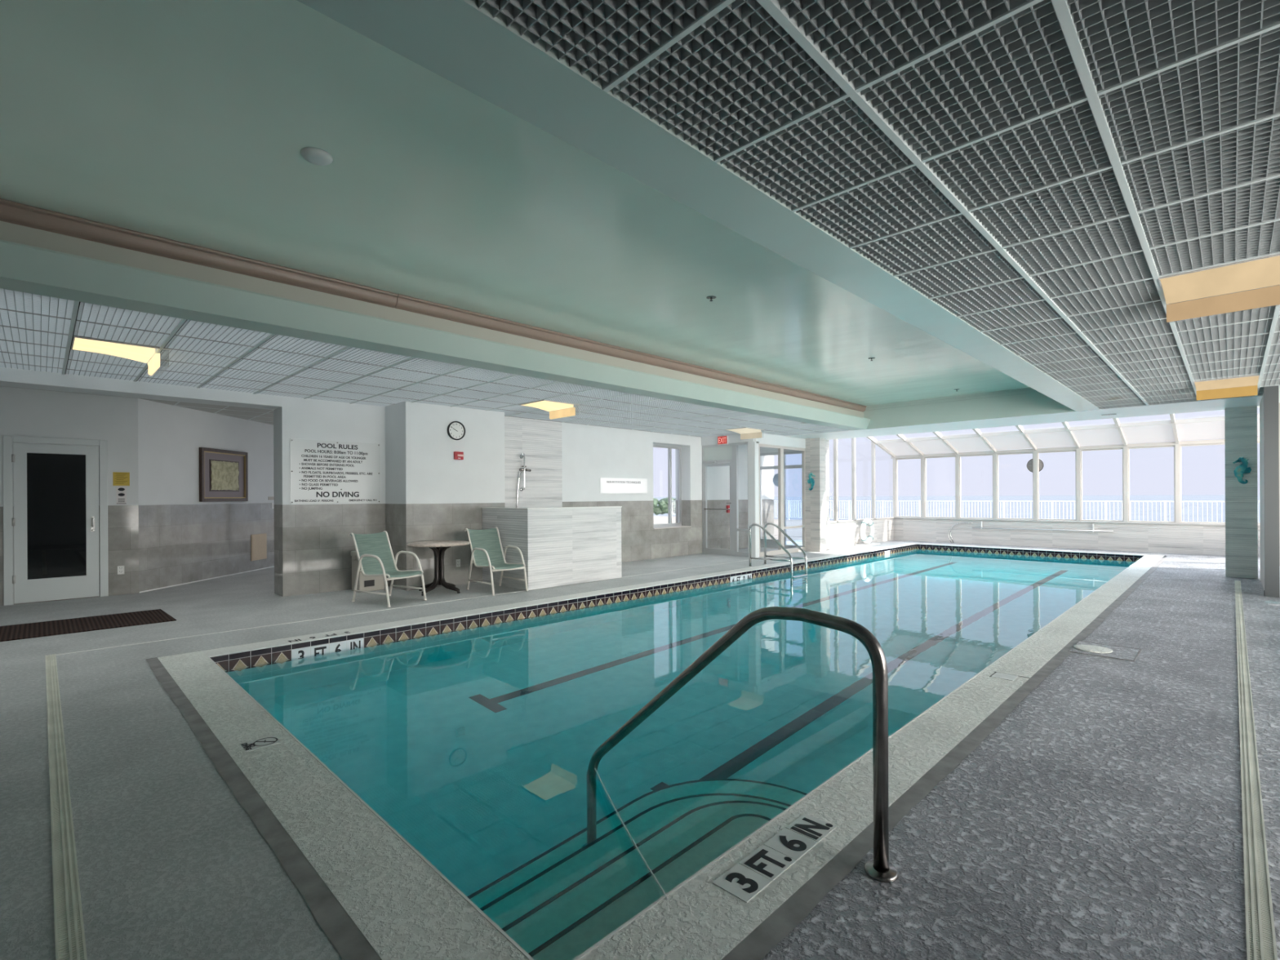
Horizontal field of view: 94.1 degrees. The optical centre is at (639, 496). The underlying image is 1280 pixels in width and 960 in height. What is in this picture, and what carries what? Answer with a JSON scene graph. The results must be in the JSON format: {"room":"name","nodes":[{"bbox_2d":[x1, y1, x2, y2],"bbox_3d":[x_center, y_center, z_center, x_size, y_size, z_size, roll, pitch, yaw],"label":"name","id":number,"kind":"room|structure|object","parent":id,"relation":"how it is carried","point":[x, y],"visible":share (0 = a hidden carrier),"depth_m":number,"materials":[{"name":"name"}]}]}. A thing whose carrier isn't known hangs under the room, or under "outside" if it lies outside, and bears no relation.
{"room":"indoor swimming pool","nodes":[
{"label":"indoor swimming pool","id":0,"kind":"room"},
{"bbox_2d":[0,386,274,605],"bbox_3d":[-7.806,-0.018,10.295,2.436,2.780,12.140,0,0,18],"label":"wall","id":1,"kind":"structure","parent":0,"point":[163,535],"depth_m":8.83,"materials":[{"name":"white paint"}]},
{"bbox_2d":[2,435,108,605],"bbox_3d":[-7.665,0.299,7.849,0.099,2.145,0.985,0,0,45],"label":"door","id":2,"kind":"structure","parent":1,"relation":"in","point":[55,522],"depth_m":7.84,"materials":[{"name":"white"}]},
{"bbox_2d":[117,565,124,574],"bbox_3d":[-7.238,1.024,8.311,0.007,0.116,0.072,0,0,45],"label":"wall outlet","id":3,"kind":"object","parent":1,"relation":"attached to","point":[120,568],"visible":1,"depth_m":8.30,"materials":[{"name":"white plastic"}]},
{"bbox_2d":[112,471,129,485],"bbox_3d":[-7.238,-0.246,8.319,0.005,0.190,0.176,0,0,45],"label":"notice","id":4,"kind":"object","parent":1,"relation":"attached to","point":[119,478],"visible":1,"depth_m":8.32,"materials":[{"name":"yellow paper"}]},
{"bbox_2d":[115,473,127,484],"bbox_3d":[-7.237,-0.251,8.317,0.001,0.142,0.130,0,0,45],"label":"print","id":5,"kind":"object","parent":4,"relation":"attached to","point":[121,478],"depth_m":8.32,"materials":[{"name":"yellow"}]},
{"bbox_2d":[115,486,126,504],"bbox_3d":[-7.236,-0.019,8.318,0.008,0.250,0.108,0,0,45],"label":"card","id":6,"kind":"object","parent":1,"relation":"attached to","point":[121,491],"visible":1,"depth_m":8.32,"materials":[{"name":"white paper"}]},
{"bbox_2d":[139,565,274,592],"bbox_3d":[-7.112,1.358,12.450,0.001,0.019,8.000,0,0,0],"label":"baseboard","id":7,"kind":"structure","parent":1,"relation":"attached to","point":[273,566],"depth_m":9.66,"materials":[{"name":"white plastic"}]},
{"bbox_2d":[199,447,248,502],"bbox_3d":[-7.093,-0.357,10.185,0.051,0.880,1.140,0,0,0],"label":"framed picture","id":8,"kind":"object","parent":1,"relation":"attached to","point":[223,473],"visible":1,"depth_m":10.13,"materials":[{"name":"brown wood"}]},
{"bbox_2d":[250,533,266,560],"bbox_3d":[-7.107,0.938,11.122,0.016,0.480,0.450,0,0,0],"label":"access panel","id":9,"kind":"object","parent":1,"relation":"attached to","point":[258,541],"visible":1,"depth_m":11.09,"materials":[{"name":"beige plastic"}]},
{"bbox_2d":[3,386,273,424],"bbox_3d":[-8.370,-1.407,10.560,8.250,0.038,11.200,0,0,45],"label":"ceiling","id":10,"kind":"structure","parent":0,"point":[242,414],"depth_m":9.64,"materials":[{"name":"grey tile"}]},
{"bbox_2d":[123,396,273,422],"bbox_3d":[-8.090,-1.387,10.494,7.740,0.005,10.500,0,0,45],"label":"grid","id":11,"kind":"object","parent":10,"relation":"attached to","point":[123,397],"visible":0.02,"depth_m":9.81,"materials":[{"name":"white paint"}]},
{"bbox_2d":[0,366,773,596],"bbox_3d":[-2.842,-0.042,9.868,1.140,2.780,18.000,0,0,45],"label":"wall","id":12,"kind":"structure","parent":0,"point":[427,494],"depth_m":9.02,"materials":[{"name":"white paint"}]},
{"bbox_2d":[289,438,380,504],"bbox_3d":[-4.343,-0.347,8.558,0.014,0.895,1.216,0,0,45],"label":"sign","id":13,"kind":"object","parent":12,"relation":"attached to","point":[322,472],"visible":1,"depth_m":8.53,"materials":[{"name":"white plastic"}]},
{"bbox_2d":[447,421,465,439],"bbox_3d":[-2.795,-1.004,9.080,0.042,0.292,0.292,0,0,45],"label":"wall clock","id":14,"kind":"object","parent":12,"relation":"attached to","point":[455,429],"visible":1,"depth_m":9.08,"materials":[{"name":"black plastic"}]},
{"bbox_2d":[456,559,460,567],"bbox_3d":[-2.778,1.017,9.112,0.007,0.116,0.072,0,0,45],"label":"wall outlet","id":15,"kind":"object","parent":12,"relation":"attached to","point":[458,561],"visible":1,"depth_m":9.11,"materials":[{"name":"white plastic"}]},
{"bbox_2d":[453,451,463,459],"bbox_3d":[-2.764,-0.625,9.098,0.058,0.120,0.141,0,0,45],"label":"fire alarm","id":16,"kind":"object","parent":12,"relation":"attached to","point":[457,455],"visible":1,"depth_m":9.07,"materials":[{"name":"red plastic"}]},
{"bbox_2d":[515,453,531,507],"bbox_3d":[-2.011,-0.127,10.349,0.159,1.242,0.259,0,0,30],"label":"shower","id":17,"kind":"object","parent":12,"relation":"attached to","point":[522,455],"visible":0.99,"depth_m":10.31,"materials":[{"name":"silver metal"}]},
{"bbox_2d":[600,477,647,493],"bbox_3d":[-0.315,-0.222,12.160,0.013,0.304,1.320,0,0,45],"label":"sign","id":18,"kind":"object","parent":12,"relation":"attached to","point":[607,485],"visible":1,"depth_m":12.13,"materials":[{"name":"white plastic"}]},
{"bbox_2d":[653,444,691,528],"bbox_3d":[0.609,-0.236,13.322,0.350,1.865,1.235,0,0,45],"label":"window","id":19,"kind":"structure","parent":12,"relation":"in","point":[669,525],"depth_m":13.60,"materials":[{"name":"silver metal"}]},
{"bbox_2d":[0,288,848,436],"bbox_3d":[-2.361,-1.394,8.138,3.430,0.045,16.030,0,0,45],"label":"ceiling","id":20,"kind":"structure","parent":0,"point":[15,300],"depth_m":6.45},
{"bbox_2d":[71,336,170,375],"bbox_3d":[-4.771,-1.284,5.480,0.591,0.192,0.648,0,0,45],"label":"ceiling light","id":21,"kind":"object","parent":20,"relation":"attached to","point":[142,353],"visible":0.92,"depth_m":5.44,"materials":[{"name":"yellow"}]},
{"bbox_2d":[0,300,838,437],"bbox_3d":[-2.361,-1.384,8.138,3.430,0.036,16.030,0,0,45],"label":"grid","id":22,"kind":"object","parent":20,"relation":"attached to","point":[77,304],"visible":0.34,"depth_m":6.91,"materials":[{"name":"white paint"}]},
{"bbox_2d":[519,399,579,419],"bbox_3d":[-1.352,-1.300,8.906,0.616,0.192,0.648,0,0,45],"label":"ceiling light","id":23,"kind":"object","parent":20,"relation":"attached to","point":[549,406],"visible":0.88,"depth_m":8.91,"materials":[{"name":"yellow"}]},
{"bbox_2d":[724,426,764,439],"bbox_3d":[2.175,-1.317,12.400,0.536,0.192,0.648,0,0,45],"label":"ceiling light","id":24,"kind":"object","parent":20,"relation":"attached to","point":[746,433],"visible":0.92,"depth_m":12.45,"materials":[{"name":"grey plastic"}]},
{"bbox_2d":[0,239,871,430],"bbox_3d":[-1.042,-1.474,6.756,0.390,0.204,16.130,0,0,45],"label":"soffit","id":25,"kind":"structure","parent":0,"point":[27,268],"depth_m":4.99,"materials":[{"name":"green paint"}]},
{"bbox_2d":[0,221,863,417],"bbox_3d":[-1.081,-1.614,6.795,0.200,0.473,16.130,0,0,45],"label":"cove","id":26,"kind":"object","parent":25,"relation":"attached to","point":[10,232],"visible":0.33,"depth_m":5.04,"materials":[{"name":"grey paint"}]},
{"bbox_2d":[0,0,1030,405],"bbox_3d":[0.209,-1.882,5.513,3.840,0.050,16.130,0,0,45],"label":"ceiling","id":27,"kind":"structure","parent":0,"point":[189,122],"depth_m":3.61,"materials":[{"name":"green paint"}]},
{"bbox_2d":[0,198,398,307],"bbox_3d":[-4.446,-1.777,3.207,0.084,0.115,6.298,0,0,45],"label":"trim","id":28,"kind":"structure","parent":27,"relation":"attached to","point":[12,212],"depth_m":4.31,"materials":[{"name":"brown paint"}]},
{"bbox_2d":[300,146,333,165],"bbox_3d":[-1.749,-1.834,3.229,0.159,0.028,0.159,0,0,45],"label":"ceiling detector","id":29,"kind":"object","parent":27,"relation":"attached to","point":[316,156],"visible":1,"depth_m":3.20,"materials":[{"name":"white plastic"}]},
{"bbox_2d":[395,293,866,412],"bbox_3d":[1.229,-1.804,8.921,0.084,0.115,9.796,0,0,45],"label":"trim","id":30,"kind":"structure","parent":27,"relation":"attached to","point":[406,303],"depth_m":7.04,"materials":[{"name":"brown paint"}]},
{"bbox_2d":[706,295,715,301],"bbox_3d":[0.665,-1.842,5.560,0.090,0.034,0.090,0,0,45],"label":"sprinkler head","id":31,"kind":"object","parent":27,"relation":"attached to","point":[710,297],"visible":1,"depth_m":5.55},
{"bbox_2d":[481,506,622,590],"bbox_3d":[-1.395,0.753,9.620,1.258,1.175,1.856,0,0,45],"label":"wall","id":32,"kind":"structure","parent":0,"point":[565,545],"depth_m":9.01,"materials":[{"name":"tile"}]},
{"bbox_2d":[0,539,1279,959],"bbox_3d":[-0.346,1.486,10.217,20.100,0.300,22.400,0,0,45],"label":"floor","id":33,"kind":"structure","parent":0,"point":[1100,818],"depth_m":2.59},
{"bbox_2d":[44,653,87,959],"bbox_3d":[-2.493,1.349,2.567,7.216,0.015,0.064,0,0,45],"label":"drain","id":34,"kind":"object","parent":33,"relation":"in","point":[69,935],"visible":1,"depth_m":2.31,"materials":[{"name":"grey metal"}]},
{"bbox_2d":[0,608,176,641],"bbox_3d":[-6.233,1.358,6.021,0.940,0.012,2.350,0,0,45],"label":"door mat","id":35,"kind":"object","parent":33,"relation":"on","point":[37,629],"visible":1,"depth_m":6.29,"materials":[{"name":"black rubber"}]},
{"bbox_2d":[350,551,384,592],"bbox_3d":[-3.933,1.065,8.607,0.260,0.575,0.405,0,0,39],"label":"appliance box","id":36,"kind":"object","parent":33,"relation":"on","point":[364,583],"visible":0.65,"depth_m":8.50,"materials":[{"name":"beige plastic"}]},
{"bbox_2d":[348,530,426,607],"bbox_3d":[-3.275,0.909,7.712,0.888,0.891,0.557,0,0,33],"label":"patio chair","id":37,"kind":"object","parent":33,"relation":"on","point":[375,554],"visible":1,"depth_m":7.77,"materials":[{"name":"green fabric"}]},
{"bbox_2d":[46,552,799,656],"bbox_3d":[-0.623,1.337,9.524,0.016,0.007,12.572,0,0,45],"label":"strip","id":38,"kind":"object","parent":33,"relation":"on","point":[798,553],"visible":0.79,"depth_m":6.58,"materials":[{"name":"grey tile"}]},
{"bbox_2d":[407,540,470,595],"bbox_3d":[-2.839,0.998,8.426,0.840,0.699,0.840,0,0,45],"label":"round table","id":39,"kind":"object","parent":33,"relation":"on","point":[442,546],"visible":0.93,"depth_m":8.36,"materials":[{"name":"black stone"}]},
{"bbox_2d":[464,527,528,595],"bbox_3d":[-2.079,0.903,8.555,0.557,0.890,0.888,0,0,-43],"label":"patio chair","id":40,"kind":"object","parent":33,"relation":"on","point":[486,546],"visible":1,"depth_m":8.67,"materials":[{"name":"green fabric"}]},
{"bbox_2d":[747,522,808,578],"bbox_3d":[2.571,1.411,11.111,0.980,1.822,0.610,0,0,45],"label":"pool ladder","id":41,"kind":"object","parent":33,"relation":"attached to","point":[764,528],"visible":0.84,"depth_m":11.10,"materials":[{"name":"silver metal"}]},
{"bbox_2d":[854,518,880,546],"bbox_3d":[6.136,0.944,16.066,0.340,0.720,0.840,0,0,45],"label":"life ring","id":42,"kind":"object","parent":33,"relation":"on","point":[866,540],"visible":1,"depth_m":15.97,"materials":[{"name":"white plastic"}]},
{"bbox_2d":[1067,640,1141,661],"bbox_3d":[3.966,1.309,5.087,0.440,0.011,0.510,0,0,45],"label":"skimmer cover","id":43,"kind":"object","parent":33,"relation":"on","point":[1125,653],"visible":1,"depth_m":5.06,"materials":[{"name":"white plastic"}]},
{"bbox_2d":[1235,580,1277,959],"bbox_3d":[4.486,1.315,4.430,0.062,0.015,13.200,0,0,45],"label":"drain","id":44,"kind":"object","parent":33,"relation":"on","point":[1260,922],"visible":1,"depth_m":2.36,"materials":[{"name":"grey metal"}]},
{"bbox_2d":[297,0,1100,411],"bbox_3d":[1.673,-1.635,4.060,0.323,0.499,16.130,0,0,45],"label":"soffit","id":45,"kind":"structure","parent":0,"point":[460,42],"depth_m":2.28,"materials":[{"name":"green paint"}]},
{"bbox_2d":[701,432,805,557],"bbox_3d":[2.814,-0.060,14.265,1.490,2.760,2.430,0,0,45],"label":"wall","id":46,"kind":"structure","parent":0,"point":[766,438],"depth_m":12.98,"materials":[{"name":"white paint"}]},
{"bbox_2d":[717,435,728,444],"bbox_3d":[1.867,-1.275,13.473,0.290,0.200,0.036,0,0,45],"label":"exit sign","id":47,"kind":"object","parent":46,"relation":"attached to","point":[722,440],"visible":1,"depth_m":13.45,"materials":[{"name":"red plastic"}]},
{"bbox_2d":[702,441,748,556],"bbox_3d":[1.885,0.065,13.471,1.330,2.520,0.188,0,0,45],"label":"door","id":48,"kind":"structure","parent":46,"relation":"in","point":[719,455],"depth_m":13.42,"materials":[{"name":"silver metal"}]},
{"bbox_2d":[760,450,802,548],"bbox_3d":[3.604,0.092,15.109,1.420,2.450,0.060,0,0,45],"label":"door","id":49,"kind":"structure","parent":46,"relation":"in","point":[771,543],"depth_m":15.17,"materials":[{"name":"silver metal"}]},
{"bbox_2d":[773,473,784,486],"bbox_3d":[3.512,-0.423,15.133,0.340,0.340,0.012,0,0,45],"label":"round sign","id":50,"kind":"object","parent":49,"relation":"attached to","point":[775,476],"visible":0.54,"depth_m":15.18,"materials":[{"name":"blue"}]},
{"bbox_2d":[758,443,805,556],"bbox_3d":[3.276,0.078,13.743,0.070,2.480,1.980,0,0,45],"label":"door frame","id":51,"kind":"structure","parent":46,"relation":"in","point":[780,448],"depth_m":13.69,"materials":[{"name":"grey metal"}]},
{"bbox_2d":[804,437,826,551],"bbox_3d":[4.214,-0.066,14.418,0.460,2.760,0.300,0,0,45],"label":"column","id":52,"kind":"structure","parent":0,"point":[815,448],"depth_m":14.27,"materials":[{"name":"tile"}]},
{"bbox_2d":[807,472,815,490],"bbox_3d":[4.101,-0.363,14.269,0.213,0.430,0.054,0,0,45],"label":"plaque","id":53,"kind":"object","parent":52,"relation":"attached to","point":[811,480],"visible":1,"depth_m":14.25,"materials":[{"name":"teal ceramic"}]},
{"bbox_2d":[478,0,1279,408],"bbox_3d":[3.231,-1.421,2.626,3.907,0.045,16.090,0,0,45],"label":"ceiling","id":54,"kind":"structure","parent":0,"point":[739,77],"depth_m":2.29,"materials":[{"name":"grey metal"}]},
{"bbox_2d":[602,0,1279,406],"bbox_3d":[3.231,-1.410,2.626,3.907,0.038,16.090,0,0,45],"label":"grid","id":55,"kind":"object","parent":54,"relation":"attached to","point":[1063,11],"visible":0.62,"depth_m":2.39,"materials":[{"name":"white paint"}]},
{"bbox_2d":[1158,253,1279,322],"bbox_3d":[3.734,-1.325,3.833,0.566,0.192,0.648,0,0,45],"label":"ceiling light","id":56,"kind":"object","parent":54,"relation":"attached to","point":[1260,273],"visible":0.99,"depth_m":3.87,"materials":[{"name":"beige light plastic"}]},
{"bbox_2d":[1193,374,1259,400],"bbox_3d":[7.229,-1.342,7.353,0.566,0.192,0.648,0,0,45],"label":"ceiling light","id":57,"kind":"object","parent":54,"relation":"attached to","point":[1243,384],"visible":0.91,"depth_m":7.41,"materials":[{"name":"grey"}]},
{"bbox_2d":[863,387,1075,429],"bbox_3d":[5.921,-1.696,11.242,3.770,0.578,0.150,0,0,45],"label":"wall","id":58,"kind":"structure","parent":0,"point":[1024,402],"depth_m":11.08,"materials":[{"name":"green paint"}]},
{"bbox_2d":[786,395,1262,439],"bbox_3d":[6.635,-1.442,11.584,11.700,0.066,1.600,0,0,45],"label":"soffit","id":59,"kind":"structure","parent":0,"point":[1214,404],"depth_m":10.75,"materials":[{"name":"white paint"}]},
{"bbox_2d":[826,440,1260,557],"bbox_3d":[8.935,-0.659,13.264,8.710,3.900,4.720,0,0,45],"label":"wall","id":60,"kind":"structure","parent":0,"point":[1202,539],"depth_m":14.86,"materials":[{"name":"tile"}]},
{"bbox_2d":[895,457,921,517],"bbox_3d":[7.890,-0.259,17.475,0.740,1.730,0.080,0,0,45],"label":"window","id":61,"kind":"structure","parent":60,"relation":"in","point":[896,460],"depth_m":17.69,"materials":[{"name":"grey"}]},
{"bbox_2d":[924,456,955,518],"bbox_3d":[8.504,-0.262,16.866,0.850,1.730,0.080,0,0,45],"label":"window","id":62,"kind":"structure","parent":60,"relation":"in","point":[925,458],"depth_m":17.12,"materials":[{"name":"grey"}]},
{"bbox_2d":[948,522,973,542],"bbox_3d":[8.859,0.995,16.446,0.601,0.560,0.073,0,0,45],"label":"hook","id":63,"kind":"object","parent":60,"relation":"attached to","point":[958,522],"depth_m":16.59,"materials":[{"name":"silver metal"}]},
{"bbox_2d":[959,453,993,519],"bbox_3d":[9.156,-0.265,16.217,0.850,1.730,0.080,0,0,45],"label":"window","id":64,"kind":"structure","parent":60,"relation":"in","point":[960,456],"depth_m":16.36,"materials":[{"name":"grey"}]},
{"bbox_2d":[996,452,1033,519],"bbox_3d":[9.807,-0.268,15.572,0.843,1.730,0.080,0,0,45],"label":"window","id":65,"kind":"structure","parent":60,"relation":"in","point":[997,517],"depth_m":15.69,"materials":[{"name":"grey"}]},
{"bbox_2d":[1026,458,1043,472],"bbox_3d":[10.152,-0.800,15.314,0.370,0.370,0.044,0,0,45],"label":"round plaque","id":66,"kind":"object","parent":60,"relation":"attached to","point":[1029,464],"visible":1,"depth_m":15.35,"materials":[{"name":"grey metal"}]},
{"bbox_2d":[972,521,1113,532],"bbox_3d":[10.139,0.766,15.174,3.009,0.182,0.073,0,0,45],"label":"pole","id":67,"kind":"object","parent":60,"relation":"attached to","point":[1092,530],"depth_m":14.99,"materials":[{"name":"silver metal"}]},
{"bbox_2d":[829,413,1259,523],"bbox_3d":[9.008,-0.879,13.339,8.410,3.020,4.430,0,0,45],"label":"frame","id":68,"kind":"object","parent":60,"relation":"attached to","point":[1173,421],"visible":0.69,"depth_m":15.15,"materials":[{"name":"grey metal"}]},
{"bbox_2d":[880,416,1259,455],"bbox_3d":[8.915,-1.799,13.370,8.010,1.140,4.350,0,0,45],"label":"panels","id":69,"kind":"object","parent":68,"relation":"on","point":[1211,429],"visible":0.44,"depth_m":14.18,"materials":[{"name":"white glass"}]},
{"bbox_2d":[1037,450,1076,520],"bbox_3d":[10.448,-0.272,14.935,0.825,1.730,0.080,0,0,45],"label":"window","id":70,"kind":"structure","parent":60,"relation":"in","point":[1038,518],"depth_m":15.07,"materials":[{"name":"grey"}]},
{"bbox_2d":[1080,448,1124,521],"bbox_3d":[11.085,-0.275,14.302,0.830,1.730,0.080,0,0,45],"label":"window","id":71,"kind":"structure","parent":60,"relation":"in","point":[1082,451],"depth_m":14.36,"materials":[{"name":"grey"}]},
{"bbox_2d":[1128,445,1175,522],"bbox_3d":[11.724,-0.278,13.667,0.832,1.730,0.080,0,0,45],"label":"window","id":72,"kind":"structure","parent":60,"relation":"in","point":[1129,448],"depth_m":13.64,"materials":[{"name":"grey"}]},
{"bbox_2d":[1179,443,1225,524],"bbox_3d":[12.364,-0.281,13.032,0.830,1.730,0.080,0,0,45],"label":"window","id":73,"kind":"structure","parent":60,"relation":"in","point":[1180,446],"depth_m":13.22,"materials":[{"name":"grey"}]},
{"bbox_2d":[1224,405,1257,578],"bbox_3d":[9.674,-0.093,9.595,0.363,2.760,0.350,0,0,45],"label":"column","id":74,"kind":"structure","parent":0,"point":[1240,423],"depth_m":9.47,"materials":[{"name":"tile"}]},
{"bbox_2d":[1232,457,1251,484],"bbox_3d":[9.532,-0.415,9.438,0.213,0.430,0.054,0,0,45],"label":"plaque","id":75,"kind":"object","parent":74,"relation":"attached to","point":[1242,468],"visible":1,"depth_m":9.43,"materials":[{"name":"teal ceramic"}]},
{"bbox_2d":[1259,385,1279,597],"bbox_3d":[9.712,-0.093,7.725,2.305,2.760,2.250,0,0,45],"label":"wall","id":76,"kind":"structure","parent":0,"point":[1270,400],"depth_m":7.70,"materials":[{"name":"grey paint"}]},
{"bbox_2d":[1279,402,1279,566],"bbox_3d":[8.774,-0.158,7.176,1.510,2.100,0.090,0,0,45],"label":"window","id":77,"kind":"structure","parent":76,"relation":"in","point":[1279,402],"depth_m":7.66,"materials":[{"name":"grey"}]},
{"bbox_3d":[3.664,2.166,8.963,4.813,1.700,15.933,0,0,45],"label":"basin","id":78,"kind":"object","parent":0,"visible":0},
{"bbox_2d":[209,544,916,670],"bbox_3d":[1.963,1.452,10.662,0.004,0.250,15.913,0,0,45],"label":"tile band","id":79,"kind":"object","parent":78,"relation":"attached to","point":[241,660],"visible":0.5,"depth_m":6.88,"materials":[{"name":"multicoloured tile"}]},
{"bbox_2d":[297,640,360,657],"bbox_3d":[-2.961,1.483,5.702,0.002,0.125,0.556,0,0,45],"label":"depth marker","id":80,"kind":"object","parent":79,"relation":"attached to","point":[322,648],"visible":0.65,"depth_m":5.66,"materials":[{"name":"black"}]},
{"bbox_2d":[732,574,751,581],"bbox_3d":[1.786,1.461,10.482,0.002,0.124,0.563,0,0,45],"label":"depth marker","id":81,"kind":"object","parent":79,"relation":"attached to","point":[739,577],"visible":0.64,"depth_m":10.52,"materials":[{"name":"black"}]},
{"bbox_2d":[157,542,1164,959],"bbox_3d":[3.661,1.317,8.963,5.355,0.012,16.490,0,0,45],"label":"coping","id":82,"kind":"object","parent":78,"relation":"on","point":[406,908],"visible":1,"depth_m":2.44,"materials":[{"name":"beige concrete"}]},
{"bbox_2d":[240,735,280,751],"bbox_3d":[-2.058,1.338,3.235,0.136,0.004,0.161,0,0,45],"label":"marker","id":83,"kind":"object","parent":82,"relation":"on","point":[270,740],"depth_m":3.23,"materials":[{"name":"black"}]},
{"bbox_2d":[283,630,357,643],"bbox_3d":[-3.055,1.343,5.718,0.120,0.004,0.620,0,0,45],"label":"depth marker","id":84,"kind":"object","parent":82,"relation":"on","point":[351,631],"visible":1,"depth_m":5.70,"materials":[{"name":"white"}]},
{"bbox_2d":[146,543,902,659],"bbox_3d":[1.734,1.326,10.828,0.012,0.006,16.560,0,0,45],"label":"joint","id":85,"kind":"object","parent":82,"relation":"on","point":[901,544],"visible":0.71,"depth_m":6.49,"materials":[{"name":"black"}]},
{"bbox_2d":[146,557,1166,959],"bbox_3d":[3.458,1.314,8.697,5.441,0.001,15.994,0,0,45],"label":"border strip","id":86,"kind":"object","parent":82,"relation":"on","point":[346,937],"visible":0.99,"depth_m":2.31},
{"bbox_2d":[711,813,836,902],"bbox_3d":[0.518,1.325,2.220,0.142,0.005,0.624,0,0,45],"label":"depth marker","id":87,"kind":"object","parent":82,"relation":"on","point":[748,877],"visible":1,"depth_m":2.19,"materials":[{"name":"white tile"}]},
{"bbox_2d":[989,671,1029,680],"bbox_3d":[2.688,1.315,4.343,0.225,0.003,0.162,0,0,45],"label":"depth marker","id":88,"kind":"object","parent":82,"relation":"on","point":[998,675],"visible":1,"depth_m":4.36,"materials":[{"name":"white tile"}]},
{"bbox_2d":[223,549,1135,959],"bbox_3d":[3.664,2.260,8.977,4.823,1.613,15.943,0,0,45],"label":"pool water","id":89,"kind":"object","parent":78,"relation":"in","point":[477,745],"visible":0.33,"depth_m":4.06,"materials":[{"name":"teal liquid"}]},
{"bbox_2d":[587,606,898,882],"bbox_3d":[0.295,1.383,2.659,1.683,1.895,0.112,0,0,45],"label":"pool handrail","id":90,"kind":"object","parent":78,"relation":"on","point":[879,868],"visible":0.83,"depth_m":2.13,"materials":[{"name":"silver metal"}]},
{"bbox_2d":[594,768,668,899],"bbox_3d":[-0.076,1.389,2.580,0.007,0.127,1.275,0,0,-15],"label":"cord","id":91,"kind":"object","parent":90,"relation":"attached to","point":[620,819],"visible":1,"depth_m":2.40,"materials":[{"name":"white plastic"}]},
{"bbox_2d":[916,544,1143,561],"bbox_3d":[9.264,1.416,14.619,4.793,0.250,0.004,0,0,45],"label":"tile band","id":92,"kind":"object","parent":78,"relation":"attached to","point":[975,549],"visible":0.56,"depth_m":14.37,"materials":[{"name":"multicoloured tile"}]},
{"label":"outside","id":93,"kind":"structure","parent":0,"visible":0},
{"bbox_2d":[653,511,802,541],"bbox_3d":[-23.352,1.727,58.433,124.500,0.440,70.000,0,0,45],"label":"ground","id":94,"kind":"structure","parent":93,"point":[775,537],"depth_m":19.55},
{"bbox_2d":[653,497,675,515],"bbox_3d":[1.876,0.776,53.091,3.493,1.723,14.966,0,0,45],"label":"hedge","id":95,"kind":"object","parent":94,"relation":"on","point":[662,508],"visible":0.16,"depth_m":51.98,"materials":[{"name":"green plant"}]},
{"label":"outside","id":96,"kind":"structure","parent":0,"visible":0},
{"bbox_2d":[653,494,1260,523],"bbox_3d":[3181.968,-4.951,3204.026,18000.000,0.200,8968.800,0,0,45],"label":"sea","id":97,"kind":"structure","parent":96,"point":[1135,497],"depth_m":510.27,"materials":[{"name":"blue liquid"}]},
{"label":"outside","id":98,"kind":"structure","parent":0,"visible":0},
{"bbox_2d":[653,515,802,537],"bbox_3d":[6.309,1.504,28.342,59.000,0.300,12.900,0,0,45],"label":"terrace","id":99,"kind":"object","parent":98,"point":[795,532],"depth_m":29.76,"materials":[{"name":"white"}]},
{"bbox_2d":[671,500,1259,522],"bbox_3d":[13.621,0.756,29.039,32.470,1.145,0.070,0,0,45],"label":"railing","id":100,"kind":"object","parent":99,"relation":"on","point":[882,501],"visible":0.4,"depth_m":26.32,"materials":[{"name":"white metal"}]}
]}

